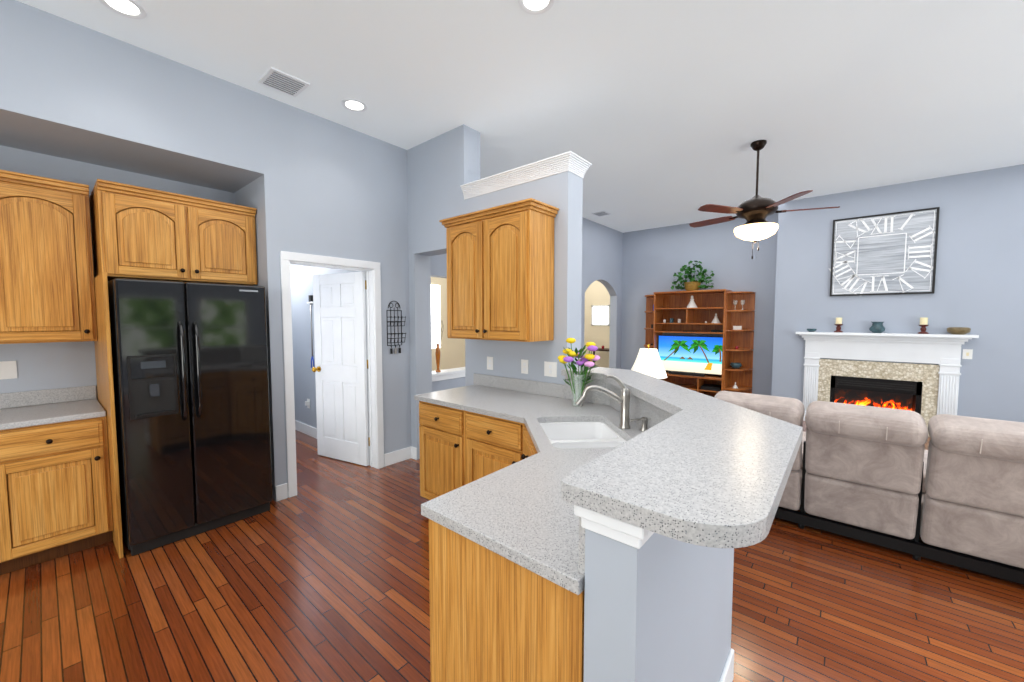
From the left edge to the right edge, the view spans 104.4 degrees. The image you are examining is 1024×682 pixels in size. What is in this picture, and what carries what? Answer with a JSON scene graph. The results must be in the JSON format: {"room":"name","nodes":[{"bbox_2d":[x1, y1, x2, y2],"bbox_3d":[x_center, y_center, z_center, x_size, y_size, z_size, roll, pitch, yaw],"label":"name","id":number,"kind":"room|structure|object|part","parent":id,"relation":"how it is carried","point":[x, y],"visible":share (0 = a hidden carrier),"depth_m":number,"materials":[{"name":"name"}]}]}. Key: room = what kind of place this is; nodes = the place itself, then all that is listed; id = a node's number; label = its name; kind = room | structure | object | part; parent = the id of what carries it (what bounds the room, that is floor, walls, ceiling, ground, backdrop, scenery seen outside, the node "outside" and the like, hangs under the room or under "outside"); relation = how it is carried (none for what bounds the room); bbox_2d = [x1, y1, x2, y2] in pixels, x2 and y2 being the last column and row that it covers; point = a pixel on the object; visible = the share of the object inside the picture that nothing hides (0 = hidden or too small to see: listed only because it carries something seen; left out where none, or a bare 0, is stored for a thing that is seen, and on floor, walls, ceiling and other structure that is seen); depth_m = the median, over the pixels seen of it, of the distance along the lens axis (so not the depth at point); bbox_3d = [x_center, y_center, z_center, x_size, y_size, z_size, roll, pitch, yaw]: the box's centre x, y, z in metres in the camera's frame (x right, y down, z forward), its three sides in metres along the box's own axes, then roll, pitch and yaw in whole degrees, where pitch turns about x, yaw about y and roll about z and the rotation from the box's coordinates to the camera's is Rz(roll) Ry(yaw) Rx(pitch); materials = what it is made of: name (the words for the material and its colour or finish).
{"room":"living room","nodes":[
{"label":"living room","id":0,"kind":"room"},
{"bbox_2d":[0,421,1023,681],"bbox_3d":[1.211,1.384,3.279,10.950,0.100,12.750,3,4,40],"label":"floor","id":1,"kind":"structure","parent":0,"point":[322,575],"depth_m":2.10,"materials":[{"name":"brown wood"}]},
{"bbox_2d":[0,525,3,574],"bbox_3d":[-3.441,0.958,2.176,0.625,0.876,0.776,3,4,40],"label":"base cabinet","id":2,"kind":"object","parent":1,"relation":"on","point":[1,526],"depth_m":2.29,"materials":[{"name":"brown wood"}]},
{"bbox_2d":[0,413,112,573],"bbox_3d":[-3.068,0.933,2.620,0.625,0.876,0.538,3,4,40],"label":"base cabinet","id":3,"kind":"object","parent":1,"relation":"on","point":[55,494],"depth_m":2.44,"materials":[{"name":"brown wood"}]},
{"bbox_2d":[0,397,105,428],"bbox_3d":[-3.571,0.510,1.996,0.635,0.036,2.097,3,4,40],"label":"countertop","id":4,"kind":"structure","parent":3,"relation":"on","point":[63,410],"depth_m":2.55,"materials":[{"name":"grey stone"}]},
{"bbox_2d":[90,179,256,558],"bbox_3d":[-2.510,0.134,3.068,0.852,2.420,0.930,3,4,40],"label":"upper cabinet","id":5,"kind":"object","parent":1,"relation":"on","point":[141,233],"visible":1,"depth_m":2.81,"materials":[{"name":"brown wood"}]},
{"bbox_2d":[108,278,272,555],"bbox_3d":[-2.439,0.466,3.012,0.913,1.762,0.820,3,4,40],"label":"fridge","id":6,"kind":"object","parent":1,"relation":"on","point":[191,382],"visible":0.98,"depth_m":2.69,"materials":[{"name":"black metal"}]},
{"bbox_3d":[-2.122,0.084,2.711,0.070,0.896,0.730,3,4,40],"label":"handle","id":7,"kind":"part","parent":6,"relation":"part of","materials":[{"name":"black"}]},
{"bbox_2d":[421,486,685,681],"bbox_3d":[0.143,1.000,1.454,0.670,0.876,0.725,3,4,40],"label":"base cabinet","id":8,"kind":"object","parent":1,"relation":"on","point":[491,620],"depth_m":1.12,"materials":[{"name":"wood"}]},
{"bbox_2d":[419,374,741,585],"bbox_3d":[0.291,0.404,1.966,1.152,0.179,1.742,3,4,40],"label":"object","id":9,"kind":"object","parent":1,"relation":"on","point":[513,471],"depth_m":1.65,"materials":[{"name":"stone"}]},
{"bbox_2d":[414,386,689,597],"bbox_3d":[-0.093,0.494,2.278,2.131,0.036,1.770,3,4,40],"label":"countertop","id":10,"kind":"structure","parent":9,"relation":"on","point":[539,567],"depth_m":1.08,"materials":[{"name":"grey stone"}]},
{"bbox_2d":[558,338,599,406],"bbox_3d":[0.435,0.216,2.691,0.307,0.468,0.231,3,4,40],"label":"flower vase","id":11,"kind":"object","parent":10,"relation":"on","point":[587,360],"visible":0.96,"depth_m":2.69,"materials":[{"name":"clear glass"}]},
{"bbox_3d":[0.452,0.337,2.725,0.100,0.222,0.100,3,4,40],"label":"glass","id":12,"kind":"part","parent":11,"relation":"part of","materials":[{"name":"white"}]},
{"bbox_2d":[575,374,648,431],"bbox_3d":[0.540,0.334,2.150,0.328,0.295,0.240,3,4,40],"label":"faucet","id":13,"kind":"object","parent":10,"relation":"on","point":[624,398],"depth_m":2.17,"materials":[{"name":"silver metal"}]},
{"bbox_2d":[593,346,608,365],"bbox_3d":[2.352,0.529,10.084,0.700,0.822,0.400,3,4,40],"label":"table","id":14,"kind":"object","parent":1,"relation":"on","point":[602,349],"visible":0.31,"depth_m":10.06,"materials":[{"name":"brown wood"}]},
{"bbox_2d":[644,289,754,396],"bbox_3d":[3.246,0.107,7.176,1.870,2.000,0.450,3,4,40],"label":"entertainment center","id":15,"kind":"object","parent":1,"relation":"on","point":[729,315],"visible":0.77,"depth_m":7.00,"materials":[{"name":"brown wood"}]},
{"bbox_2d":[658,335,722,374],"bbox_3d":[3.214,0.256,7.186,1.120,0.698,0.180,3,4,40],"label":"television","id":16,"kind":"object","parent":15,"relation":"on","point":[686,336],"visible":0.19,"depth_m":7.17,"materials":[{"name":"black"}]},
{"bbox_2d":[658,336,722,374],"bbox_3d":[3.194,0.241,7.161,1.096,0.641,0.002,3,4,40],"label":"panel","id":17,"kind":"object","parent":16,"relation":"attached to","point":[698,363],"visible":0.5,"depth_m":7.14,"materials":[{"name":"blue"}]},
{"bbox_2d":[665,340,721,369],"bbox_3d":[3.227,0.235,7.130,0.994,0.527,0.001,3,4,40],"label":"picture","id":18,"kind":"object","parent":17,"relation":"attached to","point":[695,345],"visible":0.98,"depth_m":7.07,"materials":[{"name":"green"}]},
{"bbox_2d":[684,281,700,290],"bbox_3d":[3.241,-0.974,7.131,0.280,0.160,0.273,3,4,40],"label":"basket","id":19,"kind":"object","parent":15,"relation":"on","point":[692,285],"depth_m":7.03,"materials":[{"name":"wicker"}]},
{"bbox_2d":[671,261,714,290],"bbox_3d":[3.228,-1.169,7.116,0.738,0.550,0.399,3,4,40],"label":"ivy plant","id":20,"kind":"object","parent":15,"relation":"on","point":[693,284],"visible":1,"depth_m":7.07,"materials":[{"name":"green plant"}]},
{"bbox_2d":[714,391,1023,584],"bbox_3d":[2.764,0.889,2.727,2.840,0.952,1.214,3,4,40],"label":"sofa","id":21,"kind":"object","parent":1,"relation":"on","point":[957,486],"visible":0.69,"depth_m":2.42,"materials":[{"name":"taupe microfiber suede fabric"},{"name":"black iron"},{"name":"dark fabric"}]},
{"bbox_2d":[796,317,978,436],"bbox_3d":[4.976,0.443,5.451,1.760,1.528,0.504,3,4,40],"label":"fireplace","id":22,"kind":"object","parent":1,"relation":"on","point":[885,384],"visible":0.73,"depth_m":5.33,"materials":[{"name":"wood"}]},
{"bbox_3d":[1.240,1.036,3.659,0.500,0.550,0.500,3,4,40],"label":"end table","id":23,"kind":"object","parent":1,"relation":"on","visible":0},
{"bbox_2d":[631,344,666,378],"bbox_3d":[1.240,0.393,3.622,0.330,0.735,0.330,3,4,40],"label":"table lamp","id":24,"kind":"object","parent":23,"relation":"on","point":[648,362],"visible":0.44,"depth_m":3.52,"materials":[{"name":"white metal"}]},
{"bbox_2d":[0,0,1023,500],"bbox_3d":[1.211,-0.299,3.182,10.950,3.270,12.750,3,4,40],"label":"wall","id":25,"kind":"structure","parent":0,"point":[82,104],"depth_m":3.85,"materials":[{"name":"blue paint"}]},
{"bbox_2d":[0,361,16,379],"bbox_3d":[-3.403,0.196,2.675,0.006,0.120,0.080,3,4,40],"label":"outlet","id":26,"kind":"object","parent":25,"relation":"attached to","point":[8,369],"visible":1,"depth_m":2.68,"materials":[{"name":"white plastic"}]},
{"bbox_2d":[0,385,95,408],"bbox_3d":[-3.806,0.430,2.189,0.020,0.102,2.097,3,4,40],"label":"backsplash","id":27,"kind":"structure","parent":25,"relation":"attached to","point":[82,393],"depth_m":2.80,"materials":[{"name":"grey stone"}]},
{"bbox_2d":[0,174,97,343],"bbox_3d":[-3.182,-0.502,2.633,0.332,1.020,0.538,3,4,40],"label":"upper cabinet","id":28,"kind":"object","parent":25,"relation":"attached to","point":[47,291],"depth_m":2.57,"materials":[{"name":"brown wood"}]},
{"bbox_2d":[305,295,314,408],"bbox_3d":[-2.531,0.154,4.974,0.350,1.440,0.050,3,4,40],"label":"tool","id":29,"kind":"object","parent":25,"relation":"attached to","point":[307,402],"visible":0.94,"depth_m":4.90,"materials":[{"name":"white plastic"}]},
{"bbox_2d":[313,271,368,465],"bbox_3d":[-1.814,0.284,4.185,0.755,1.975,0.035,2,4,27],"label":"door leaf","id":30,"kind":"structure","parent":25,"relation":"in","point":[339,305],"depth_m":4.15,"materials":[{"name":"white wood"}]},
{"bbox_2d":[312,280,369,445],"bbox_3d":[-1.820,0.228,4.152,0.717,1.690,0.277,3,4,40],"label":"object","id":31,"kind":"structure","parent":30,"relation":"attached to","point":[315,369],"depth_m":4.24,"materials":[{"name":"gold metal"}]},
{"bbox_2d":[387,301,405,353],"bbox_3d":[-1.185,-0.141,4.074,0.081,0.543,0.180,3,4,40],"label":"key rack","id":32,"kind":"object","parent":25,"relation":"attached to","point":[394,338],"visible":0.98,"depth_m":4.08,"materials":[{"name":"black metal"}]},
{"bbox_2d":[487,356,492,369],"bbox_3d":[-0.195,0.196,3.504,0.072,0.115,0.008,3,4,40],"label":"electrical outlet plate","id":33,"kind":"object","parent":25,"relation":"attached to","point":[489,359],"depth_m":3.50,"materials":[{"name":"white plastic"}]},
{"bbox_2d":[439,198,558,341],"bbox_3d":[-0.133,-0.508,3.174,0.969,0.990,0.362,3,4,40],"label":"upper cabinet","id":34,"kind":"object","parent":25,"relation":"attached to","point":[500,272],"visible":1,"depth_m":2.97,"materials":[{"name":"brown wood"}]},
{"bbox_2d":[474,374,525,385],"bbox_3d":[0.029,0.365,3.313,0.980,0.102,0.018,3,4,40],"label":"backsplash","id":35,"kind":"structure","parent":25,"relation":"attached to","point":[479,379],"depth_m":3.48,"materials":[{"name":"grey stone"}]},
{"bbox_2d":[275,151,733,681],"bbox_3d":[0.662,0.014,2.583,10.700,2.715,10.800,3,4,40],"label":"trim","id":36,"kind":"structure","parent":25,"relation":"attached to","point":[634,536],"depth_m":3.36,"materials":[{"name":"white wood"}]},
{"bbox_2d":[432,320,443,371],"bbox_3d":[-0.861,0.061,4.631,0.136,0.601,0.127,3,4,40],"label":"vase","id":37,"kind":"object","parent":36,"relation":"on","point":[437,353],"visible":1,"depth_m":4.61,"materials":[{"name":"brown wood"}]},
{"bbox_2d":[521,359,527,373],"bbox_3d":[0.104,0.211,3.254,0.072,0.115,0.008,3,4,40],"label":"electrical outlet plate","id":38,"kind":"object","parent":25,"relation":"attached to","point":[524,363],"depth_m":3.25,"materials":[{"name":"white plastic"}]},
{"bbox_2d":[544,361,556,376],"bbox_3d":[0.299,0.220,3.090,0.116,0.115,0.008,3,4,40],"label":"electrical outlet plate","id":39,"kind":"object","parent":25,"relation":"attached to","point":[550,369],"depth_m":3.09,"materials":[{"name":"white plastic"}]},
{"bbox_2d":[828,207,939,295],"bbox_3d":[4.917,-1.147,5.310,1.057,1.082,0.030,3,4,40],"label":"wall clock","id":40,"kind":"object","parent":25,"relation":"attached to","point":[894,253],"visible":1,"depth_m":5.27,"materials":[{"name":"black"}]},
{"bbox_2d":[962,349,972,358],"bbox_3d":[5.572,0.161,4.852,0.080,0.120,0.008,3,4,40],"label":"switch plate","id":41,"kind":"object","parent":25,"relation":"attached to","point":[967,353],"visible":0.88,"depth_m":4.84,"materials":[{"name":"white plastic"}]},
{"bbox_2d":[16,0,1023,232],"bbox_3d":[1.211,-1.981,3.085,10.950,0.100,12.750,3,4,40],"label":"ceiling","id":42,"kind":"structure","parent":0,"point":[659,113],"depth_m":2.92,"materials":[{"name":"paint"}]},
{"bbox_2d":[99,0,146,18],"bbox_3d":[-2.180,-1.877,2.221,0.198,0.005,0.198,0,3,-5],"label":"recessed light","id":43,"kind":"object","parent":42,"relation":"in","point":[132,9],"depth_m":2.24,"materials":[{"name":"white"}]},
{"bbox_2d":[258,67,309,96],"bbox_3d":[-1.694,-1.914,2.948,0.260,0.015,0.260,3,4,40],"label":"ceiling vent","id":44,"kind":"object","parent":42,"relation":"in","point":[280,81],"depth_m":2.93,"materials":[{"name":"grey plastic"}]},
{"bbox_2d":[341,99,366,111],"bbox_3d":[-1.296,-1.938,3.266,0.198,0.005,0.198,2,4,31],"label":"recessed light","id":45,"kind":"object","parent":42,"relation":"in","point":[355,105],"depth_m":3.26,"materials":[{"name":"white"}]},
{"bbox_2d":[518,0,553,14],"bbox_3d":[0.133,-1.875,2.186,0.198,0.005,0.198,2,4,31],"label":"recessed light","id":46,"kind":"object","parent":42,"relation":"in","point":[533,7],"depth_m":2.22,"materials":[{"name":"white"}]},
{"bbox_2d":[592,211,609,215],"bbox_3d":[1.493,-2.127,6.631,0.220,0.015,0.250,3,4,40],"label":"ceiling vent","id":47,"kind":"object","parent":42,"relation":"in","point":[601,213],"depth_m":6.60,"materials":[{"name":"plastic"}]},
{"bbox_2d":[689,140,839,258],"bbox_3d":[2.480,-1.409,4.040,1.330,1.148,1.305,3,4,40],"label":"ceiling fan","id":48,"kind":"object","parent":42,"relation":"hanging from","point":[755,211],"visible":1,"depth_m":3.90,"materials":[{"name":"brown wood"}]},
{"bbox_2d":[584,529,733,681],"bbox_3d":[0.379,0.860,1.998,1.280,1.093,1.877,3,4,40],"label":"wall","id":49,"kind":"structure","parent":0,"point":[657,607],"depth_m":0.95,"materials":[{"name":"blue paint"}]}
]}

